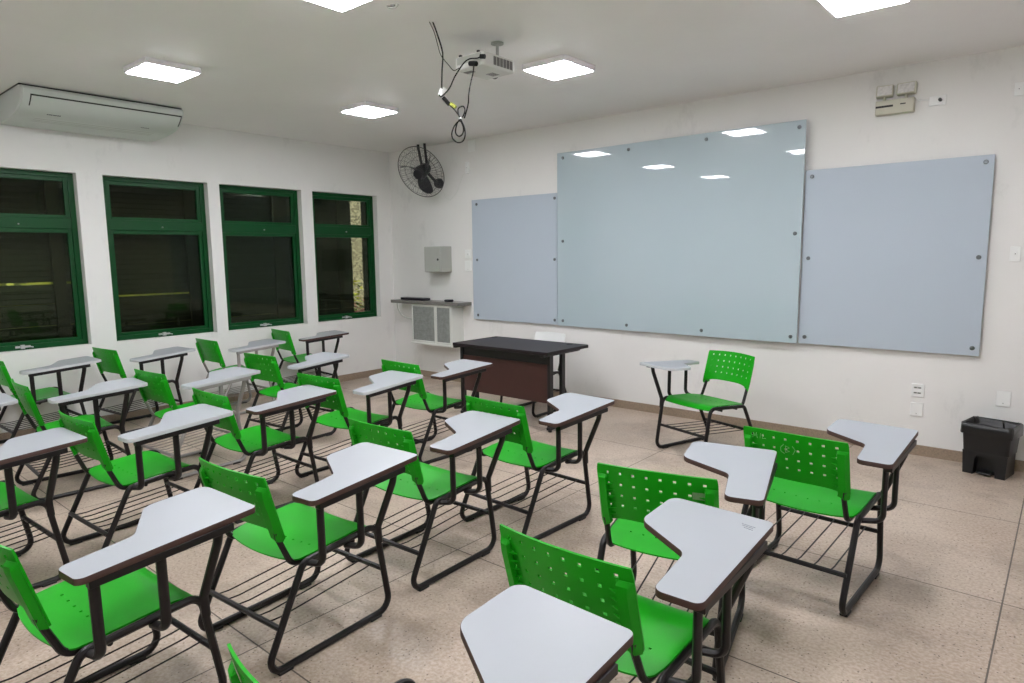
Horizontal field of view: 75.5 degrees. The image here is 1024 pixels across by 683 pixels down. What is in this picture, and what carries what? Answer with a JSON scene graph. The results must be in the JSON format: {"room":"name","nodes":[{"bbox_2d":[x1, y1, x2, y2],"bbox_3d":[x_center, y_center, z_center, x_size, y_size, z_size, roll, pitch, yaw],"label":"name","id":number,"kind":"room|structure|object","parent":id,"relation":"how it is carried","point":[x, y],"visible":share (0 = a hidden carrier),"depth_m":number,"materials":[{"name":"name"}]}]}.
{"room":"classroom","nodes":[
{"label":"classroom","id":0,"kind":"room"},
{"bbox_2d":[0,123,395,432],"bbox_3d":[-3.933,-0.596,6.047,0.200,2.950,7.100,6,10,40],"label":"wall","id":1,"kind":"structure","parent":0,"point":[209,156],"depth_m":6.79,"materials":[{"name":"white paint"}]},
{"bbox_2d":[0,168,87,351],"bbox_3d":[-4.241,-0.691,5.654,0.090,1.543,0.964,6,10,40],"label":"window","id":2,"kind":"structure","parent":1,"relation":"in","point":[9,222],"depth_m":5.88,"materials":[{"name":"green paint"}]},
{"bbox_2d":[102,176,213,340],"bbox_3d":[-3.483,-0.814,6.541,0.090,1.543,0.962,6,10,40],"label":"window","id":3,"kind":"structure","parent":1,"relation":"in","point":[115,225],"depth_m":6.54,"materials":[{"name":"green paint"}]},
{"bbox_2d":[0,368,382,439],"bbox_3d":[-3.837,0.737,6.150,0.014,0.078,7.100,6,10,40],"label":"baseboard","id":4,"kind":"structure","parent":1,"relation":"attached to","point":[113,417],"depth_m":6.55,"materials":[{"name":"brown stone"}]},
{"bbox_2d":[219,185,303,329],"bbox_3d":[-2.784,-0.928,7.359,0.090,1.543,0.956,6,10,40],"label":"window","id":5,"kind":"structure","parent":1,"relation":"in","point":[229,228],"depth_m":7.41,"materials":[{"name":"green paint"}]},
{"bbox_2d":[312,192,376,321],"bbox_3d":[-2.080,-1.042,8.183,0.090,1.543,0.936,6,10,40],"label":"window","id":6,"kind":"structure","parent":1,"relation":"in","point":[320,230],"depth_m":8.28,"materials":[{"name":"green paint"}]},
{"bbox_2d":[0,376,1023,682],"bbox_3d":[-0.864,1.117,3.663,7.800,0.100,7.100,6,10,40],"label":"floor","id":7,"kind":"structure","parent":0,"point":[945,604],"depth_m":3.15,"materials":[{"name":"beige tile"}]},
{"bbox_2d":[0,393,17,410],"bbox_3d":[-3.422,0.677,3.959,0.616,0.752,0.699,6,10,40],"label":"chair","id":8,"kind":"object","parent":7,"relation":"on","point":[5,399],"visible":0.7,"depth_m":3.99,"materials":[{"name":"black paint"}]},
{"bbox_2d":[0,427,87,600],"bbox_3d":[-2.441,0.781,3.070,0.616,0.752,0.699,5,9,37],"label":"chair","id":9,"kind":"object","parent":7,"relation":"on","point":[54,442],"visible":0.88,"depth_m":3.08,"materials":[{"name":"black paint"}]},
{"bbox_2d":[0,356,100,443],"bbox_3d":[-3.905,0.477,5.544,0.616,0.752,0.699,5,10,39],"label":"chair","id":10,"kind":"object","parent":7,"relation":"on","point":[83,362],"visible":0.53,"depth_m":5.42,"materials":[{"name":"black paint"}]},
{"bbox_2d":[11,377,147,500],"bbox_3d":[-2.920,0.603,4.489,0.616,0.752,0.699,6,10,43],"label":"chair","id":11,"kind":"object","parent":7,"relation":"on","point":[125,386],"visible":0.77,"depth_m":4.38,"materials":[{"name":"black paint"}]},
{"bbox_2d":[0,487,254,682],"bbox_3d":[-1.299,0.884,2.179,0.616,0.752,0.699,5,9,37],"label":"chair","id":12,"kind":"object","parent":7,"relation":"on","point":[103,592],"visible":1,"depth_m":2.10,"materials":[{"name":"black paint"}]},
{"bbox_2d":[92,346,195,432],"bbox_3d":[-3.387,0.398,6.110,0.616,0.752,0.699,4,9,34],"label":"chair","id":13,"kind":"object","parent":7,"relation":"on","point":[110,362],"visible":0.57,"depth_m":5.94,"materials":[{"name":"black paint"}]},
{"bbox_2d":[58,404,232,548],"bbox_3d":[-1.964,0.710,3.579,0.616,0.752,0.699,5,9,37],"label":"chair","id":14,"kind":"object","parent":7,"relation":"on","point":[128,473],"visible":0.84,"depth_m":3.47,"materials":[{"name":"black paint"}]},
{"bbox_2d":[134,367,259,480],"bbox_3d":[-2.312,0.545,4.883,0.616,0.752,0.699,5,9,36],"label":"chair","id":15,"kind":"object","parent":7,"relation":"on","point":[158,389],"visible":0.58,"depth_m":4.75,"materials":[{"name":"green plastic"}]},
{"bbox_2d":[195,338,285,415],"bbox_3d":[-2.729,0.319,6.662,0.616,0.752,0.699,6,10,40],"label":"chair","id":16,"kind":"object","parent":7,"relation":"on","point":[208,350],"visible":0.52,"depth_m":6.49,"materials":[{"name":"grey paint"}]},
{"bbox_2d":[192,385,336,523],"bbox_3d":[-1.540,0.634,4.132,0.616,0.752,0.699,6,10,40],"label":"chair","id":17,"kind":"object","parent":7,"relation":"on","point":[254,441],"visible":0.73,"depth_m":4.03,"materials":[{"name":"black paint"}]},
{"bbox_2d":[244,352,349,448],"bbox_3d":[-1.830,0.442,5.637,0.616,0.752,0.699,5,9,36],"label":"chair","id":18,"kind":"object","parent":7,"relation":"on","point":[318,360],"visible":0.62,"depth_m":5.49,"materials":[{"name":"black paint"}]},
{"bbox_2d":[198,442,416,675],"bbox_3d":[-0.830,0.806,2.738,0.616,0.752,0.699,5,9,36],"label":"chair","id":19,"kind":"object","parent":7,"relation":"on","point":[303,535],"visible":0.84,"depth_m":2.62,"materials":[{"name":"black paint"}]},
{"bbox_2d":[271,329,348,385],"bbox_3d":[-2.267,0.216,7.420,0.699,0.752,0.616,-8,10,-43],"label":"chair","id":20,"kind":"object","parent":7,"relation":"on","point":[276,334],"visible":0.64,"depth_m":7.25,"materials":[{"name":"black paint"}]},
{"bbox_2d":[295,370,422,477],"bbox_3d":[-1.060,0.563,4.635,0.616,0.752,0.699,5,9,37],"label":"chair","id":21,"kind":"object","parent":7,"relation":"on","point":[387,381],"visible":0.73,"depth_m":4.52,"materials":[{"name":"black paint"}]},
{"bbox_2d":[227,585,632,682],"bbox_3d":[-0.167,0.967,1.441,0.616,0.752,0.699,6,10,41],"label":"chair","id":22,"kind":"object","parent":7,"relation":"on","point":[523,634],"visible":1,"depth_m":1.45,"materials":[{"name":"black paint"}]},
{"bbox_2d":[344,411,519,591],"bbox_3d":[-0.390,0.724,3.338,0.616,0.752,0.699,5,9,38],"label":"chair","id":23,"kind":"object","parent":7,"relation":"on","point":[430,484],"visible":0.8,"depth_m":3.20,"materials":[{"name":"black paint"}]},
{"bbox_2d":[381,359,492,463],"bbox_3d":[-0.588,0.491,5.152,0.616,0.752,0.699,6,10,42],"label":"chair","id":24,"kind":"object","parent":7,"relation":"on","point":[423,400],"visible":0.77,"depth_m":4.99,"materials":[{"name":"black paint"}]},
{"bbox_2d":[453,336,587,432],"bbox_3d":[0.057,0.373,6.118,1.145,0.724,0.620,6,10,40],"label":"desk","id":25,"kind":"object","parent":7,"relation":"on","point":[521,368],"visible":0.75,"depth_m":5.91,"materials":[{"name":"laminate"}]},
{"bbox_2d":[500,332,566,417],"bbox_3d":[0.225,0.307,6.509,0.428,0.752,0.600,6,10,40],"label":"chair","id":26,"kind":"object","parent":7,"relation":"on","point":[546,336],"visible":0.27,"depth_m":6.63,"materials":[{"name":"white plastic"}]},
{"bbox_2d":[460,393,614,539],"bbox_3d":[0.153,0.658,3.797,0.616,0.752,0.699,6,10,43],"label":"chair","id":27,"kind":"object","parent":7,"relation":"on","point":[518,448],"visible":0.83,"depth_m":3.67,"materials":[{"name":"black paint"}]},
{"bbox_2d":[500,498,773,682],"bbox_3d":[0.375,0.886,2.026,0.616,0.752,0.699,6,10,41],"label":"chair","id":28,"kind":"object","parent":7,"relation":"on","point":[718,549],"visible":0.7,"depth_m":1.84,"materials":[{"name":"black paint"}]},
{"bbox_2d":[596,441,776,680],"bbox_3d":[0.709,0.798,2.675,0.616,0.752,0.699,3,8,28],"label":"chair","id":29,"kind":"object","parent":7,"relation":"on","point":[750,472],"visible":0.56,"depth_m":2.50,"materials":[{"name":"black paint"}]},
{"bbox_2d":[640,350,754,448],"bbox_3d":[1.433,0.475,5.106,0.699,0.752,0.616,-5,9,-31],"label":"chair","id":30,"kind":"object","parent":7,"relation":"on","point":[702,402],"visible":0.94,"depth_m":5.15,"materials":[{"name":"green plastic"}]},
{"bbox_2d":[741,419,917,616],"bbox_3d":[1.463,0.737,3.083,0.616,0.752,0.699,6,10,42],"label":"chair","id":31,"kind":"object","parent":7,"relation":"on","point":[885,447],"visible":0.84,"depth_m":2.91,"materials":[{"name":"green plastic"}]},
{"bbox_2d":[960,416,1023,480],"bbox_3d":[3.279,0.710,4.530,0.258,0.394,0.307,-6,9,-38],"label":"waste bin","id":32,"kind":"object","parent":7,"relation":"on","point":[990,446],"visible":1,"depth_m":4.47,"materials":[{"name":"black plastic"}]},
{"bbox_2d":[0,0,1023,151],"bbox_3d":[-0.896,-1.819,3.283,8.200,0.120,7.500,6,10,40],"label":"ceiling","id":33,"kind":"structure","parent":0,"point":[277,68],"depth_m":4.32,"materials":[{"name":"white paint"}]},
{"bbox_2d":[0,83,182,141],"bbox_3d":[-3.554,-1.925,5.631,0.707,0.216,1.200,6,10,40],"label":"air conditioner","id":34,"kind":"object","parent":33,"relation":"hanging from","point":[21,105],"visible":1,"depth_m":5.43,"materials":[{"name":"white plastic"}]},
{"bbox_2d":[123,56,200,82],"bbox_3d":[-2.442,-1.893,4.620,0.374,0.044,0.374,6,10,40],"label":"ceiling lamp","id":35,"kind":"object","parent":33,"relation":"attached to","point":[149,67],"visible":1,"depth_m":4.56,"materials":[{"name":"white plastic"}]},
{"bbox_2d":[127,63,198,82],"bbox_3d":[-2.442,-1.875,4.622,0.344,0.008,0.344,6,10,40],"label":"diffuser","id":36,"kind":"object","parent":35,"relation":"attached to","point":[171,72],"depth_m":4.57,"materials":[{"name":"white plastic"}]},
{"bbox_2d":[307,0,370,11],"bbox_3d":[-0.878,-1.733,3.253,0.374,0.044,0.374,6,10,40],"label":"ceiling lamp","id":37,"kind":"object","parent":33,"relation":"attached to","point":[339,5],"visible":1,"depth_m":3.38,"materials":[{"name":"white plastic"}]},
{"bbox_2d":[340,101,398,117],"bbox_3d":[-1.280,-2.075,5.929,0.374,0.044,0.374,6,10,40],"label":"ceiling lamp","id":38,"kind":"object","parent":33,"relation":"attached to","point":[365,108],"visible":1,"depth_m":5.86,"materials":[{"name":"white plastic"}]},
{"bbox_2d":[342,106,396,117],"bbox_3d":[-1.280,-2.057,5.931,0.344,0.008,0.344,6,10,40],"label":"diffuser","id":39,"kind":"object","parent":38,"relation":"attached to","point":[365,111],"depth_m":5.88,"materials":[{"name":"white plastic"}]},
{"bbox_2d":[386,4,398,8],"bbox_3d":[-0.635,-1.784,3.520,0.078,0.023,0.025,5,9,35],"label":"ceiling hook","id":40,"kind":"object","parent":33,"relation":"attached to","point":[392,6],"visible":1,"depth_m":3.51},
{"bbox_2d":[429,22,458,70],"bbox_3d":[-0.373,-1.727,3.883,0.064,0.230,0.265,4,9,34],"label":"cable","id":41,"kind":"object","parent":33,"relation":"hanging from","point":[429,22],"visible":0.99,"depth_m":3.78,"materials":[{"name":"black rubber"}]},
{"bbox_2d":[432,22,465,142],"bbox_3d":[-0.359,-1.506,3.869,0.174,0.666,0.120,0,7,8],"label":"cable","id":42,"kind":"object","parent":33,"relation":"hanging from","point":[442,90],"visible":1,"depth_m":3.89,"materials":[{"name":"black rubber"}]},
{"bbox_2d":[456,41,513,79],"bbox_3d":[-0.161,-1.768,4.095,0.242,0.203,0.310,6,10,40],"label":"projector","id":43,"kind":"object","parent":33,"relation":"hanging from","point":[494,66],"visible":0.98,"depth_m":4.04,"materials":[{"name":"white plastic"}]},
{"bbox_2d":[439,54,485,96],"bbox_3d":[-0.295,-1.564,3.908,0.284,0.256,0.092,-2,7,-7],"label":"cable","id":44,"kind":"object","parent":43,"relation":"attached to","point":[481,56],"visible":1,"depth_m":3.89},
{"bbox_2d":[464,61,477,117],"bbox_3d":[-0.249,-1.494,3.917,0.061,0.352,0.122,3,8,29],"label":"power cable","id":45,"kind":"object","parent":43,"relation":"hanging from","point":[470,63],"visible":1,"depth_m":3.91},
{"bbox_2d":[494,56,511,69],"bbox_3d":[-0.055,-1.702,4.043,0.004,0.050,0.173,6,10,40],"label":"vent grille","id":46,"kind":"object","parent":43,"relation":"attached to","point":[500,63],"depth_m":4.04,"materials":[{"name":"grey plastic"}]},
{"bbox_2d":[522,54,594,79],"bbox_3d":[0.330,-1.929,4.667,0.374,0.044,0.374,6,10,40],"label":"ceiling lamp","id":47,"kind":"object","parent":33,"relation":"attached to","point":[562,66],"visible":1,"depth_m":4.60,"materials":[{"name":"white plastic"}]},
{"bbox_2d":[525,61,592,79],"bbox_3d":[0.330,-1.911,4.669,0.344,0.008,0.344,6,10,40],"label":"diffuser","id":48,"kind":"object","parent":47,"relation":"attached to","point":[553,70],"depth_m":4.62,"materials":[{"name":"white plastic"}]},
{"bbox_2d":[817,0,910,16],"bbox_3d":[1.818,-1.783,3.415,0.374,0.044,0.374,6,10,40],"label":"ceiling lamp","id":49,"kind":"object","parent":33,"relation":"attached to","point":[837,8],"visible":1,"depth_m":3.48,"materials":[{"name":"white plastic"}]},
{"bbox_2d":[389,45,1023,460],"bbox_3d":[1.475,-0.679,6.236,8.200,2.950,0.210,6,10,40],"label":"wall","id":50,"kind":"structure","parent":0,"point":[812,386],"depth_m":5.36,"materials":[{"name":"white paint"}]},
{"bbox_2d":[398,143,443,196],"bbox_3d":[-0.994,-2.008,7.692,0.607,0.634,0.518,6,10,40],"label":"wall fan","id":51,"kind":"object","parent":50,"relation":"attached to","point":[421,171],"visible":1,"depth_m":7.64,"materials":[{"name":"metal"}]},
{"bbox_2d":[391,299,471,305],"bbox_3d":[-1.009,-0.481,8.104,1.200,0.040,0.235,6,10,40],"label":"wall shelf","id":52,"kind":"object","parent":50,"relation":"attached to","point":[430,302],"visible":0.91,"depth_m":7.93,"materials":[{"name":"grey stone"}]},
{"bbox_2d":[401,297,429,300],"bbox_3d":[-1.210,-0.534,8.265,0.470,0.030,0.120,6,10,40],"label":"flat device","id":53,"kind":"object","parent":52,"relation":"on","point":[402,298],"visible":1,"depth_m":8.20,"materials":[{"name":"black plastic"}]},
{"bbox_2d":[411,304,463,347],"bbox_3d":[-0.916,-0.211,8.068,0.710,0.492,0.227,6,10,40],"label":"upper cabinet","id":54,"kind":"object","parent":50,"relation":"attached to","point":[435,325],"visible":0.95,"depth_m":7.93,"materials":[{"name":"white"}]},
{"bbox_2d":[424,246,451,271],"bbox_3d":[-0.896,-0.990,7.962,0.280,0.305,0.197,6,10,40],"label":"wall box","id":55,"kind":"object","parent":50,"relation":"attached to","point":[436,258],"visible":1,"depth_m":7.88,"materials":[{"name":"grey metal"}]},
{"bbox_2d":[465,162,469,173],"bbox_3d":[-0.518,-2.000,7.608,0.050,0.130,0.031,6,10,40],"label":"wall sensor","id":56,"kind":"object","parent":50,"relation":"attached to","point":[467,171],"visible":1,"depth_m":7.60,"materials":[{"name":"white plastic"}]},
{"bbox_2d":[465,261,471,270],"bbox_3d":[-0.516,-0.887,7.774,0.100,0.120,0.012,6,10,40],"label":"wall switch","id":57,"kind":"object","parent":50,"relation":"attached to","point":[467,263],"visible":1,"depth_m":7.77,"materials":[{"name":"white plastic"}]},
{"bbox_2d":[465,250,471,257],"bbox_3d":[-0.514,-1.025,7.750,0.100,0.100,0.016,6,10,40],"label":"wall switch","id":58,"kind":"object","parent":50,"relation":"attached to","point":[468,253],"visible":1,"depth_m":7.74,"materials":[{"name":"white plastic"}]},
{"bbox_2d":[472,193,556,324],"bbox_3d":[0.012,-0.901,7.299,1.212,1.368,0.036,6,10,40],"label":"board","id":59,"kind":"object","parent":50,"relation":"attached to","point":[514,239],"visible":1,"depth_m":7.26,"materials":[{"name":"glass"}]},
{"bbox_2d":[557,119,806,342],"bbox_3d":[1.396,-0.955,6.085,2.444,1.767,0.037,6,10,41],"label":"board","id":60,"kind":"object","parent":50,"relation":"attached to","point":[698,234],"visible":1,"depth_m":5.92,"materials":[{"name":"glass"}]},
{"bbox_2d":[420,370,1023,471],"bbox_3d":[1.429,0.657,6.326,7.786,0.078,0.014,6,10,40],"label":"baseboard","id":61,"kind":"structure","parent":50,"relation":"attached to","point":[920,450],"depth_m":5.69,"materials":[{"name":"brown stone"}]},
{"bbox_2d":[798,154,994,355],"bbox_3d":[2.806,-0.626,4.940,1.216,1.378,0.036,6,10,40],"label":"board","id":62,"kind":"object","parent":50,"relation":"attached to","point":[894,255],"visible":1,"depth_m":4.88,"materials":[{"name":"glass"}]},
{"bbox_2d":[875,81,917,116],"bbox_3d":[2.785,-1.761,4.797,0.260,0.208,0.068,6,10,40],"label":"emergency light","id":63,"kind":"object","parent":50,"relation":"attached to","point":[885,107],"visible":1,"depth_m":4.78,"materials":[{"name":"beige plastic"}]},
{"bbox_2d":[910,402,922,416],"bbox_3d":[3.025,0.507,4.943,0.082,0.100,0.012,6,10,40],"label":"wall socket","id":64,"kind":"object","parent":50,"relation":"attached to","point":[916,409],"visible":1,"depth_m":4.94,"materials":[{"name":"white plastic"}]},
{"bbox_2d":[911,383,923,396],"bbox_3d":[3.022,0.363,4.925,0.080,0.098,0.013,6,10,40],"label":"wall socket","id":65,"kind":"object","parent":50,"relation":"attached to","point":[917,390],"visible":1,"depth_m":4.92,"materials":[{"name":"white plastic"}]},
{"bbox_2d":[929,94,946,105],"bbox_3d":[2.989,-1.697,4.646,0.105,0.066,0.044,6,10,40],"label":"wall outlet","id":66,"kind":"object","parent":50,"relation":"attached to","point":[940,99],"visible":1,"depth_m":4.65,"materials":[{"name":"white plastic"}]},
{"bbox_2d":[996,390,1010,406],"bbox_3d":[3.416,0.398,4.594,0.082,0.108,0.012,6,10,40],"label":"wall socket","id":67,"kind":"object","parent":50,"relation":"attached to","point":[1003,398],"visible":1,"depth_m":4.59,"materials":[{"name":"white plastic"}]},
{"bbox_2d":[1009,246,1020,260],"bbox_3d":[3.400,-0.592,4.467,0.060,0.100,0.016,6,10,40],"label":"wall switch","id":68,"kind":"object","parent":50,"relation":"attached to","point":[1015,251],"visible":1,"depth_m":4.46,"materials":[{"name":"white plastic"}]},
{"bbox_2d":[1014,82,1023,95],"bbox_3d":[3.348,-1.667,4.362,0.050,0.085,0.016,6,10,40],"label":"wall outlet","id":69,"kind":"object","parent":50,"relation":"attached to","point":[1019,87],"visible":1,"depth_m":4.36,"materials":[{"name":"white plastic"}]},
{"label":"outside","id":70,"kind":"structure","parent":0,"visible":0},
{"bbox_3d":[-5.850,0.783,8.603,5.800,0.100,12.000,6,10,40],"label":"ground","id":71,"kind":"structure","parent":70,"visible":0},
{"bbox_2d":[0,178,75,342],"bbox_3d":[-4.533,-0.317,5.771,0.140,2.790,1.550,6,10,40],"label":"window pane","id":72,"kind":"object","parent":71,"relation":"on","point":[25,257],"visible":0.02,"depth_m":5.98,"materials":[{"name":"clear glass"}]},
{"bbox_2d":[0,281,259,328],"bbox_3d":[-5.587,-0.175,6.357,0.440,2.372,7.144,6,10,40],"label":"hedge","id":73,"kind":"object","parent":71,"relation":"on","point":[68,282],"visible":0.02,"depth_m":7.04,"materials":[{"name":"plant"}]},
{"bbox_2d":[109,185,203,331],"bbox_3d":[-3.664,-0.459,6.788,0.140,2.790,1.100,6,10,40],"label":"window pane","id":74,"kind":"object","parent":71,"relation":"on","point":[145,263],"visible":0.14,"depth_m":6.79,"materials":[{"name":"glass"}]},
{"bbox_2d":[223,193,294,322],"bbox_3d":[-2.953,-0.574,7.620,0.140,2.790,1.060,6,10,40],"label":"window pane","id":75,"kind":"object","parent":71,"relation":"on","point":[260,268],"visible":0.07,"depth_m":7.64,"materials":[{"name":"clear glass"}]},
{"bbox_2d":[271,201,363,313],"bbox_3d":[-5.180,-0.761,7.817,0.200,3.150,12.000,6,10,40],"label":"wall","id":76,"kind":"structure","parent":71,"relation":"on","point":[355,209],"depth_m":10.75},
{"bbox_2d":[314,199,369,314],"bbox_3d":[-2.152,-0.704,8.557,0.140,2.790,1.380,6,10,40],"label":"window pane","id":77,"kind":"object","parent":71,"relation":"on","point":[334,255],"visible":0.33,"depth_m":8.41,"materials":[{"name":"clear glass"}]},
{"bbox_2d":[353,280,362,310],"bbox_3d":[-2.593,-0.237,10.250,0.623,1.431,0.605,6,10,40],"label":"flowering shrub","id":78,"kind":"object","parent":71,"relation":"on","point":[354,284],"visible":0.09,"depth_m":10.26,"materials":[{"name":"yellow plant"}]},
{"bbox_2d":[354,299,364,311],"bbox_3d":[-2.202,-0.026,9.583,0.579,1.176,0.611,6,10,40],"label":"flowering shrub","id":79,"kind":"object","parent":71,"relation":"on","point":[361,306],"visible":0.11,"depth_m":9.54,"materials":[{"name":"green plant"}]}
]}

